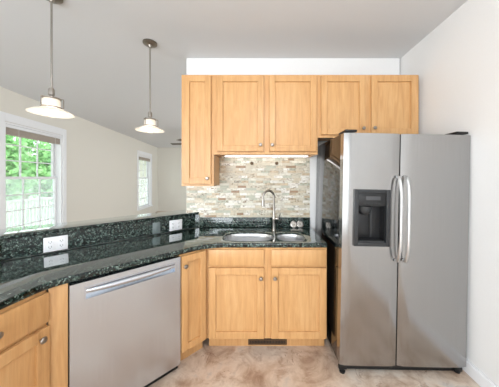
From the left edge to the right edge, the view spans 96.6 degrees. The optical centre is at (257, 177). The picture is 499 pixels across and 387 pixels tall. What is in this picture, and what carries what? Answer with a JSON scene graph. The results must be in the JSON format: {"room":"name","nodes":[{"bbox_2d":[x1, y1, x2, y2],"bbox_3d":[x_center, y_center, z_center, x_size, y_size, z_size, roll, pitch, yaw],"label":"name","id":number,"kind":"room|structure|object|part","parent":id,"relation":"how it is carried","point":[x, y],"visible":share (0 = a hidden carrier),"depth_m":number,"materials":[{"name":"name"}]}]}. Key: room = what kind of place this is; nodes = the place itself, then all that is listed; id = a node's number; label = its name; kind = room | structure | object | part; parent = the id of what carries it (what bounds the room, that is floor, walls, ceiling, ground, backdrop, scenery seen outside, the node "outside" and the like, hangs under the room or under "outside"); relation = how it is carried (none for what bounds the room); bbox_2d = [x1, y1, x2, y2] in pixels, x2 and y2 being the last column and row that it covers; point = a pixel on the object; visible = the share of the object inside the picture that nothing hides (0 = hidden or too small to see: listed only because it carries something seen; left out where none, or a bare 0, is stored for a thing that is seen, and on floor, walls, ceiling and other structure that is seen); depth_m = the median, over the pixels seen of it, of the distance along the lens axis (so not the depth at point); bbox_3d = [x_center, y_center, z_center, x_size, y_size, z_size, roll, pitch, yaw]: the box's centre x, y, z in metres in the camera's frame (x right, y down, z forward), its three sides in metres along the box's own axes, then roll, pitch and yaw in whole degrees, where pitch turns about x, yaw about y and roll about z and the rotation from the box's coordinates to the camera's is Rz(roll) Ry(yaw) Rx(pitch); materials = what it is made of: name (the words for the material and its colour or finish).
{"room":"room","nodes":[
{"label":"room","id":0,"kind":"room"},
{"bbox_2d":[0,87,157,221],"bbox_3d":[-3.851,0.063,3.419,0.162,2.790,12.800,0,0,-6],"label":"wall","id":1,"kind":"structure","parent":0,"point":[101,161],"depth_m":5.46,"materials":[{"name":"paint"}]},
{"bbox_2d":[0,111,66,228],"bbox_3d":[-3.862,0.081,3.826,0.200,2.105,1.333,0,0,-6],"label":"window","id":2,"kind":"structure","parent":1,"relation":"in","point":[59,192],"depth_m":3.97,"materials":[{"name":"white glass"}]},
{"bbox_3d":[-3.936,-0.396,3.818,0.034,0.833,1.043,0,0,-6],"label":"sash","id":3,"kind":"part","parent":2,"relation":"part of","materials":[{"name":"glass"}]},
{"bbox_3d":[-3.899,0.525,3.822,0.034,1.081,1.043,0,0,-6],"label":"sash","id":4,"kind":"part","parent":2,"relation":"part of","materials":[{"name":"glass"}]},
{"bbox_2d":[6,124,59,175],"bbox_3d":[-3.842,-0.426,3.828,0.056,0.768,1.035,0,0,-6],"label":"window blind","id":5,"kind":"object","parent":2,"relation":"attached to","point":[11,130],"visible":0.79,"depth_m":3.76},
{"bbox_3d":[-3.845,-0.666,3.827,0.050,0.019,1.027,0,0,-6],"label":"rail","id":6,"kind":"part","parent":5,"relation":"part of","materials":[{"name":"brown wood"}]},
{"bbox_3d":[-3.855,-0.412,4.226,0.004,0.740,0.004,0,0,24],"label":"lift cord","id":7,"kind":"part","parent":5,"relation":"part of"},
{"bbox_2d":[137,150,152,210],"bbox_3d":[-4.314,0.081,8.368,0.200,2.105,1.370,0,0,-6],"label":"window","id":8,"kind":"structure","parent":1,"relation":"in","point":[148,177],"depth_m":8.53,"materials":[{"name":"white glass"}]},
{"bbox_3d":[-4.389,-0.396,8.360,0.034,0.833,1.080,0,0,-6],"label":"sash","id":9,"kind":"part","parent":8,"relation":"part of","materials":[{"name":"clear glass"}]},
{"bbox_3d":[-4.351,0.525,8.364,0.034,1.081,1.080,0,0,-6],"label":"sash","id":10,"kind":"part","parent":8,"relation":"part of","materials":[{"name":"glass"}]},
{"bbox_2d":[139,155,149,161],"bbox_3d":[-4.294,-0.426,8.370,0.056,0.768,1.072,0,0,-6],"label":"window blind","id":11,"kind":"object","parent":8,"relation":"attached to","point":[143,158],"visible":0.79,"depth_m":8.35,"materials":[{"name":"beige fabric"}]},
{"bbox_3d":[-4.314,1.101,8.368,0.200,0.065,1.370,0,0,-6],"label":"sill","id":12,"kind":"part","parent":8,"relation":"part of","materials":[{"name":"white wood"}]},
{"bbox_2d":[0,228,189,324],"bbox_3d":[-1.678,0.931,0.952,0.673,1.053,3.597,0,0,22],"label":"wall","id":13,"kind":"structure","parent":0,"point":[189,228],"depth_m":1.72,"materials":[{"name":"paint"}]},
{"bbox_2d":[139,148,185,210],"bbox_3d":[-1.750,0.063,9.790,9.500,2.790,0.120,0,0,0],"label":"wall","id":14,"kind":"structure","parent":0,"point":[171,192],"depth_m":9.73,"materials":[{"name":"paint"}]},
{"bbox_2d":[0,0,466,147],"bbox_3d":[-1.750,-1.382,3.700,9.500,0.100,13.000,0,0,0],"label":"ceiling","id":15,"kind":"structure","parent":0,"point":[101,58],"depth_m":2.13,"materials":[{"name":"paint"}]},
{"bbox_2d":[25,0,74,117],"bbox_3d":[-1.507,-0.894,1.620,0.266,0.876,0.266,0,0,0],"label":"pendant light","id":16,"kind":"object","parent":15,"relation":"hanging from","point":[50,106],"visible":1,"depth_m":1.61,"materials":[{"name":"white glass"}]},
{"bbox_3d":[-1.507,-0.489,1.620,0.266,0.041,0.266,0,0,0],"label":"lamp shade","id":17,"kind":"part","parent":16,"relation":"part of","materials":[{"name":"white glass"}]},
{"bbox_2d":[48,88,54,96],"bbox_3d":[-1.507,-0.622,1.620,0.038,0.069,0.038,0,0,0],"label":"socket","id":18,"kind":"object","parent":16,"relation":"attached to","point":[51,92],"depth_m":1.61,"materials":[{"name":"silver metal"}]},
{"bbox_3d":[-1.507,-0.968,1.620,0.013,0.626,0.013,0,0,0],"label":"rod","id":19,"kind":"part","parent":16,"relation":"part of","materials":[{"name":"silver metal"}]},
{"bbox_3d":[-1.507,-0.513,1.620,0.072,0.115,0.071,0,0,0],"label":"bulb","id":20,"kind":"part","parent":16,"relation":"part of","materials":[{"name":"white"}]},
{"bbox_2d":[135,39,164,132],"bbox_3d":[-1.063,-0.892,2.186,0.266,0.878,0.266,0,0,0],"label":"pendant light","id":21,"kind":"object","parent":15,"relation":"hanging from","point":[149,126],"visible":1,"depth_m":2.18,"materials":[{"name":"white glass"}]},
{"bbox_3d":[-1.063,-0.486,2.186,0.266,0.041,0.266,0,0,0],"label":"lamp shade","id":22,"kind":"part","parent":21,"relation":"part of","materials":[{"name":"white glass"}]},
{"bbox_3d":[-1.063,-0.967,2.186,0.013,0.629,0.013,0,0,0],"label":"rod","id":23,"kind":"part","parent":21,"relation":"part of","materials":[{"name":"silver metal"}]},
{"bbox_2d":[170,139,181,144],"bbox_3d":[-1.823,-1.084,6.513,1.478,0.494,1.520,0,0,0],"label":"ceiling fan","id":24,"kind":"object","parent":15,"relation":"hanging from","point":[178,139],"visible":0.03,"depth_m":6.49,"materials":[{"name":"brown metal"}]},
{"bbox_2d":[187,58,399,230],"bbox_3d":[0.390,0.063,2.530,2.370,2.790,0.120,0,0,0],"label":"wall","id":25,"kind":"structure","parent":0,"point":[195,66],"depth_m":2.47,"materials":[{"name":"white paint"}]},
{"bbox_2d":[182,75,218,185],"bbox_3d":[-0.582,-0.458,2.274,0.310,1.072,0.373,0,0,0],"label":"upper cabinet","id":26,"kind":"object","parent":25,"relation":"attached to","point":[200,166],"visible":0.98,"depth_m":2.13,"materials":[{"name":"brown wood"}]},
{"bbox_3d":[-0.581,-0.461,2.134,0.151,0.924,0.006,0,0,0],"label":"panel","id":27,"kind":"part","parent":26,"relation":"part of","materials":[{"name":"brown wood"}]},
{"bbox_2d":[186,156,309,216],"bbox_3d":[-0.110,0.076,2.466,1.367,0.716,0.008,0,0,0],"label":"tile backsplash","id":28,"kind":"structure","parent":25,"relation":"attached to","point":[240,189],"depth_m":2.46,"materials":[{"name":"beige stone"}]},
{"bbox_2d":[214,75,317,157],"bbox_3d":[0.074,-0.610,2.274,1.002,0.768,0.373,0,0,0],"label":"upper cabinet","id":29,"kind":"object","parent":25,"relation":"attached to","point":[254,114],"visible":1,"depth_m":2.13,"materials":[{"name":"brown wood"}]},
{"bbox_3d":[-0.170,-0.616,2.127,0.447,0.725,0.023,0,0,0],"label":"door","id":30,"kind":"part","parent":29,"relation":"part of","materials":[{"name":"brown wood"}]},
{"bbox_3d":[-0.170,-0.616,2.134,0.335,0.613,0.006,0,0,0],"label":"panel","id":31,"kind":"part","parent":29,"relation":"part of","materials":[{"name":"brown wood"}]},
{"bbox_2d":[224,155,307,156],"bbox_3d":[0.090,-0.239,2.400,0.900,0.018,0.040,0,0,0],"label":"strip light","id":32,"kind":"object","parent":29,"relation":"attached to","point":[224,155],"visible":0.93,"depth_m":2.38,"materials":[{"name":"white plastic"}]},
{"bbox_2d":[225,156,307,156],"bbox_3d":[0.090,-0.233,2.400,0.890,0.005,0.032,0,0,0],"label":"diffuser","id":33,"kind":"object","parent":32,"relation":"attached to","point":[225,156],"depth_m":2.38,"materials":[{"name":"white plastic"}]},
{"bbox_3d":[0.333,-0.616,2.134,0.340,0.613,0.006,0,0,0],"label":"panel","id":34,"kind":"part","parent":29,"relation":"part of","materials":[{"name":"brown wood"}]},
{"bbox_3d":[0.333,-0.616,2.127,0.452,0.725,0.023,0,0,0],"label":"door","id":35,"kind":"part","parent":29,"relation":"part of","materials":[{"name":"brown wood"}]},
{"bbox_2d":[318,75,418,140],"bbox_3d":[1.062,-0.691,2.274,0.972,0.606,0.373,0,0,0],"label":"upper cabinet","id":36,"kind":"object","parent":25,"relation":"attached to","point":[361,103],"visible":0.85,"depth_m":2.13,"materials":[{"name":"brown wood"}]},
{"bbox_3d":[0.815,-0.697,2.134,0.311,0.452,0.006,0,0,0],"label":"panel","id":37,"kind":"part","parent":36,"relation":"part of","materials":[{"name":"brown wood"}]},
{"bbox_3d":[0.815,-0.697,2.127,0.423,0.564,0.023,0,0,0],"label":"door","id":38,"kind":"part","parent":36,"relation":"part of","materials":[{"name":"brown wood"}]},
{"bbox_3d":[1.303,-0.697,2.127,0.437,0.564,0.023,0,0,0],"label":"door","id":39,"kind":"part","parent":36,"relation":"part of","materials":[{"name":"brown wood"}]},
{"bbox_3d":[1.303,-0.697,2.134,0.325,0.452,0.006,0,0,0],"label":"panel","id":40,"kind":"part","parent":36,"relation":"part of","materials":[{"name":"brown wood"}]},
{"bbox_2d":[148,211,479,386],"bbox_3d":[-1.750,1.508,3.700,9.500,0.100,13.000,0,0,0],"label":"floor","id":41,"kind":"structure","parent":0,"point":[209,366],"depth_m":1.66,"materials":[{"name":"tile"}]},
{"bbox_2d":[0,290,49,386],"bbox_3d":[-1.443,1.021,0.765,0.638,0.874,0.896,0,0,8],"label":"base cabinet","id":42,"kind":"object","parent":41,"relation":"on","point":[24,331],"visible":0.98,"depth_m":1.07,"materials":[{"name":"brown wood"}]},
{"bbox_3d":[-1.141,1.050,0.950,0.006,0.443,0.327,0,0,8],"label":"panel","id":43,"kind":"part","parent":42,"relation":"part of","materials":[{"name":"brown wood"}]},
{"bbox_3d":[-1.189,0.964,0.728,0.019,0.759,0.896,0,0,8],"label":"frame","id":44,"kind":"part","parent":42,"relation":"part of","materials":[{"name":"brown wood"}]},
{"bbox_3d":[-1.137,0.675,0.949,0.019,0.155,0.439,0,0,8],"label":"drawer","id":45,"kind":"part","parent":42,"relation":"part of","materials":[{"name":"brown wood"}]},
{"bbox_3d":[-1.135,1.050,0.949,0.023,0.555,0.439,0,0,8],"label":"door","id":46,"kind":"part","parent":42,"relation":"part of","materials":[{"name":"brown wood"}]},
{"bbox_3d":[-1.084,0.818,1.119,0.029,0.033,0.033,0,0,8],"label":"knob","id":47,"kind":"part","parent":42,"relation":"part of","materials":[{"name":"silver metal"}]},
{"bbox_2d":[48,283,67,386],"bbox_3d":[-1.090,1.020,1.211,0.080,0.872,0.020,0,0,-45],"label":"filler panel","id":48,"kind":"object","parent":41,"relation":"on","point":[58,295],"visible":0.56,"depth_m":1.20,"materials":[{"name":"brown wood"}]},
{"bbox_2d":[68,255,179,386],"bbox_3d":[-1.008,1.023,1.643,0.606,0.866,0.637,0,0,45],"label":"dishwasher","id":49,"kind":"object","parent":41,"relation":"on","point":[124,324],"visible":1,"depth_m":1.41,"materials":[{"name":"metal"}]},
{"bbox_2d":[68,283,68,386],"bbox_3d":[-1.036,1.014,1.671,0.625,0.848,0.525,0,0,-45],"label":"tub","id":50,"kind":"object","parent":49,"relation":"in","point":[68,283],"depth_m":1.32,"materials":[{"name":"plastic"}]},
{"bbox_3d":[-0.797,0.660,1.450,0.004,0.070,0.534,0,0,45],"label":"handle trim","id":51,"kind":"part","parent":49,"relation":"part of","materials":[{"name":"metal"}]},
{"bbox_3d":[-0.796,0.652,1.448,0.518,0.035,0.032,0,0,-45],"label":"handle","id":52,"kind":"part","parent":49,"relation":"part of","materials":[{"name":"metal"}]},
{"bbox_2d":[178,249,206,360],"bbox_3d":[-0.701,1.021,1.963,0.638,0.874,0.240,0,0,45],"label":"base cabinet","id":53,"kind":"object","parent":41,"relation":"on","point":[193,265],"visible":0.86,"depth_m":1.76,"materials":[{"name":"brown wood"}]},
{"bbox_3d":[-0.515,0.962,1.764,0.112,0.636,0.006,0,0,-45],"label":"panel","id":54,"kind":"part","parent":53,"relation":"part of","materials":[{"name":"orange wood"}]},
{"bbox_2d":[207,248,326,345],"bbox_3d":[0.075,1.021,2.124,1.002,0.874,0.632,0,0,0],"label":"base cabinet","id":55,"kind":"object","parent":41,"relation":"on","point":[253,293],"visible":0.96,"depth_m":1.85,"materials":[{"name":"brown wood"}]},
{"bbox_2d":[0,215,326,309],"bbox_3d":[-1.010,0.493,1.032,1.623,0.177,4.188,0,0,36],"label":"countertop","id":56,"kind":"structure","parent":55,"relation":"on","point":[25,277],"depth_m":1.73,"materials":[{"name":"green stone"}]},
{"bbox_2d":[43,235,67,252],"bbox_3d":[-1.490,0.484,1.637,0.134,0.106,0.009,0,0,-45],"label":"outlet plate","id":57,"kind":"object","parent":56,"relation":"attached to","point":[56,243],"visible":1,"depth_m":1.63,"materials":[{"name":"white plastic"}]},
{"bbox_2d":[47,239,53,249],"bbox_3d":[-1.510,0.484,1.613,0.002,0.072,0.038,0,0,45],"label":"receptacle","id":58,"kind":"object","parent":57,"relation":"attached to","point":[50,242],"depth_m":1.61,"materials":[{"name":"white plastic"}]},
{"bbox_2d":[58,238,64,247],"bbox_3d":[-1.466,0.484,1.657,0.002,0.072,0.038,0,0,45],"label":"receptacle","id":59,"kind":"object","parent":57,"relation":"attached to","point":[61,241],"depth_m":1.66,"materials":[{"name":"white plastic"}]},
{"bbox_2d":[0,209,198,239],"bbox_3d":[-1.696,0.390,1.037,0.855,0.028,3.803,0,0,22],"label":"bar","id":60,"kind":"object","parent":56,"relation":"on","point":[18,232],"visible":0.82,"depth_m":1.82,"materials":[{"name":"green stone"}]},
{"bbox_2d":[153,222,159,233],"bbox_3d":[-0.981,0.484,2.146,0.072,0.108,0.009,0,0,-45],"label":"switch plate","id":61,"kind":"object","parent":56,"relation":"attached to","point":[156,226],"visible":1,"depth_m":2.14,"materials":[{"name":"grey plastic"}]},
{"bbox_2d":[169,219,181,230],"bbox_3d":[-0.844,0.484,2.283,0.134,0.106,0.009,0,0,-45],"label":"outlet plate","id":62,"kind":"object","parent":56,"relation":"attached to","point":[173,224],"visible":1,"depth_m":2.28,"materials":[{"name":"white plastic"}]},
{"bbox_2d":[224,234,303,240],"bbox_3d":[0.054,0.657,2.078,0.736,0.195,0.309,0,0,0],"label":"sink","id":63,"kind":"object","parent":56,"relation":"in","point":[233,237],"visible":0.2,"depth_m":2.21,"materials":[{"name":"metal"}]},
{"bbox_3d":[-0.083,0.657,2.078,0.461,0.195,0.309,0,0,0],"label":"bowl","id":64,"kind":"part","parent":63,"relation":"part of","materials":[{"name":"metal"}]},
{"bbox_3d":[0.300,0.642,2.068,0.245,0.165,0.281,0,0,0],"label":"bowl","id":65,"kind":"part","parent":63,"relation":"part of","materials":[{"name":"metal"}]},
{"bbox_2d":[261,190,280,230],"bbox_3d":[0.126,0.331,2.289,0.205,0.424,0.080,0,0,-17],"label":"faucet","id":66,"kind":"object","parent":56,"relation":"on","point":[274,218],"visible":1,"depth_m":2.30,"materials":[{"name":"silver metal"}]},
{"bbox_2d":[291,221,296,227],"bbox_3d":[0.392,0.505,2.422,0.074,0.071,0.033,0,0,0],"label":"strainer","id":67,"kind":"object","parent":56,"relation":"on","point":[293,223],"visible":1,"depth_m":2.42,"materials":[{"name":"silver metal"}]},
{"bbox_2d":[297,221,303,227],"bbox_3d":[0.462,0.505,2.425,0.074,0.072,0.031,0,0,0],"label":"strainer","id":68,"kind":"object","parent":56,"relation":"on","point":[300,224],"visible":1,"depth_m":2.43,"materials":[{"name":"silver metal"}]},
{"bbox_3d":[-0.179,0.661,1.849,0.457,0.131,0.019,0,0,0],"label":"drawer","id":69,"kind":"part","parent":55,"relation":"part of","materials":[{"name":"brown wood"}]},
{"bbox_3d":[-0.179,1.039,1.847,0.457,0.588,0.023,0,0,0],"label":"door","id":70,"kind":"part","parent":55,"relation":"part of","materials":[{"name":"brown wood"}]},
{"bbox_3d":[-0.179,1.039,1.854,0.345,0.476,0.006,0,0,0],"label":"panel","id":71,"kind":"part","parent":55,"relation":"part of","materials":[{"name":"brown wood"}]},
{"bbox_2d":[248,338,286,344],"bbox_3d":[0.083,1.405,1.926,0.336,0.082,0.006,0,0,0],"label":"floor register","id":72,"kind":"object","parent":55,"relation":"attached to","point":[266,341],"visible":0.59,"depth_m":1.92,"materials":[{"name":"metal"}]},
{"bbox_3d":[0.339,0.661,1.849,0.456,0.131,0.019,0,0,0],"label":"drawer","id":73,"kind":"part","parent":55,"relation":"part of","materials":[{"name":"brown wood"}]},
{"bbox_3d":[0.339,1.039,1.847,0.456,0.588,0.023,0,0,0],"label":"door","id":74,"kind":"part","parent":55,"relation":"part of","materials":[{"name":"brown wood"}]},
{"bbox_3d":[0.339,1.039,1.854,0.344,0.476,0.006,0,0,0],"label":"panel","id":75,"kind":"part","parent":55,"relation":"part of","materials":[{"name":"brown wood"}]},
{"bbox_2d":[315,129,470,373],"bbox_3d":[1.081,0.558,1.984,0.932,1.817,0.861,1,0,0],"label":"refrigerator","id":76,"kind":"object","parent":41,"relation":"on","point":[392,210],"visible":1,"depth_m":1.62,"materials":[{"name":"metal"}]},
{"bbox_3d":[0.787,0.239,1.647,0.100,0.060,0.100,1,0,0],"label":"spout","id":77,"kind":"part","parent":76,"relation":"part of","materials":[{"name":"grey plastic"}]},
{"bbox_3d":[0.822,0.523,1.658,0.411,1.702,0.074,1,0,0],"label":"door","id":78,"kind":"part","parent":76,"relation":"part of","materials":[{"name":"metal"}]},
{"bbox_3d":[0.830,0.156,1.633,0.202,0.099,0.045,1,0,0],"label":"control panel","id":79,"kind":"part","parent":76,"relation":"part of","materials":[{"name":"plastic"}]},
{"bbox_3d":[1.008,0.296,1.587,0.022,0.632,0.065,1,0,0],"label":"handle","id":80,"kind":"part","parent":76,"relation":"part of","materials":[{"name":"metal"}]},
{"bbox_3d":[1.064,0.297,1.587,0.022,0.632,0.065,1,0,0],"label":"handle","id":81,"kind":"part","parent":76,"relation":"part of","materials":[{"name":"metal"}]},
{"bbox_3d":[1.291,0.532,1.658,0.513,1.702,0.074,1,0,0],"label":"door","id":82,"kind":"part","parent":76,"relation":"part of","materials":[{"name":"metal"}]},
{"bbox_2d":[400,0,498,385],"bbox_3d":[1.616,0.063,1.369,0.100,2.790,13.000,0,0,1],"label":"wall","id":83,"kind":"structure","parent":0,"point":[456,64],"depth_m":1.60,"materials":[{"name":"white paint"}]},
{"bbox_2d":[462,358,498,386],"bbox_3d":[1.530,1.408,-0.044,0.014,0.100,4.970,0,0,1],"label":"baseboard","id":84,"kind":"structure","parent":83,"relation":"attached to","point":[478,376],"depth_m":1.57,"materials":[{"name":"white wood"}]},
{"label":"outside","id":85,"kind":"structure","parent":0,"visible":0},
{"bbox_2d":[7,187,48,227],"bbox_3d":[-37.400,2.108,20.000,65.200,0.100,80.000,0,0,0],"label":"fence","id":86,"kind":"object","parent":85,"point":[30,197],"depth_m":13.24,"materials":[{"name":"white wood"}]},
{"bbox_2d":[6,135,36,200],"bbox_3d":[-13.828,-0.486,11.653,3.076,5.043,3.067,0,0,-21],"label":"leafy tree","id":87,"kind":"object","parent":86,"relation":"on","point":[12,168],"visible":0.65,"depth_m":11.92,"materials":[{"name":"green plant"}]},
{"bbox_2d":[6,197,52,227],"bbox_3d":[-7.600,1.333,6.500,0.120,1.450,5.720,0,0,0],"label":"railing","id":88,"kind":"object","parent":86,"relation":"on","point":[50,199],"visible":0.23,"depth_m":7.41,"materials":[{"name":"white wood"}]},
{"bbox_3d":[-7.600,0.738,6.525,0.060,0.080,5.450,0,0,0],"label":"rail","id":89,"kind":"part","parent":88,"relation":"part of","materials":[{"name":"white wood"}]},
{"bbox_2d":[12,137,49,202],"bbox_3d":[-19.185,-1.006,18.295,3.969,6.085,3.747,0,0,-44],"label":"leafy tree","id":90,"kind":"object","parent":86,"relation":"on","point":[30,143],"visible":0.1,"depth_m":18.10,"materials":[{"name":"green plant"}]},
{"bbox_2d":[18,141,52,207],"bbox_3d":[-14.822,-0.385,15.588,3.188,4.842,2.885,0,0,-18],"label":"leafy tree","id":91,"kind":"object","parent":86,"relation":"on","point":[44,170],"visible":0.44,"depth_m":14.91,"materials":[{"name":"green plant"}]}
]}

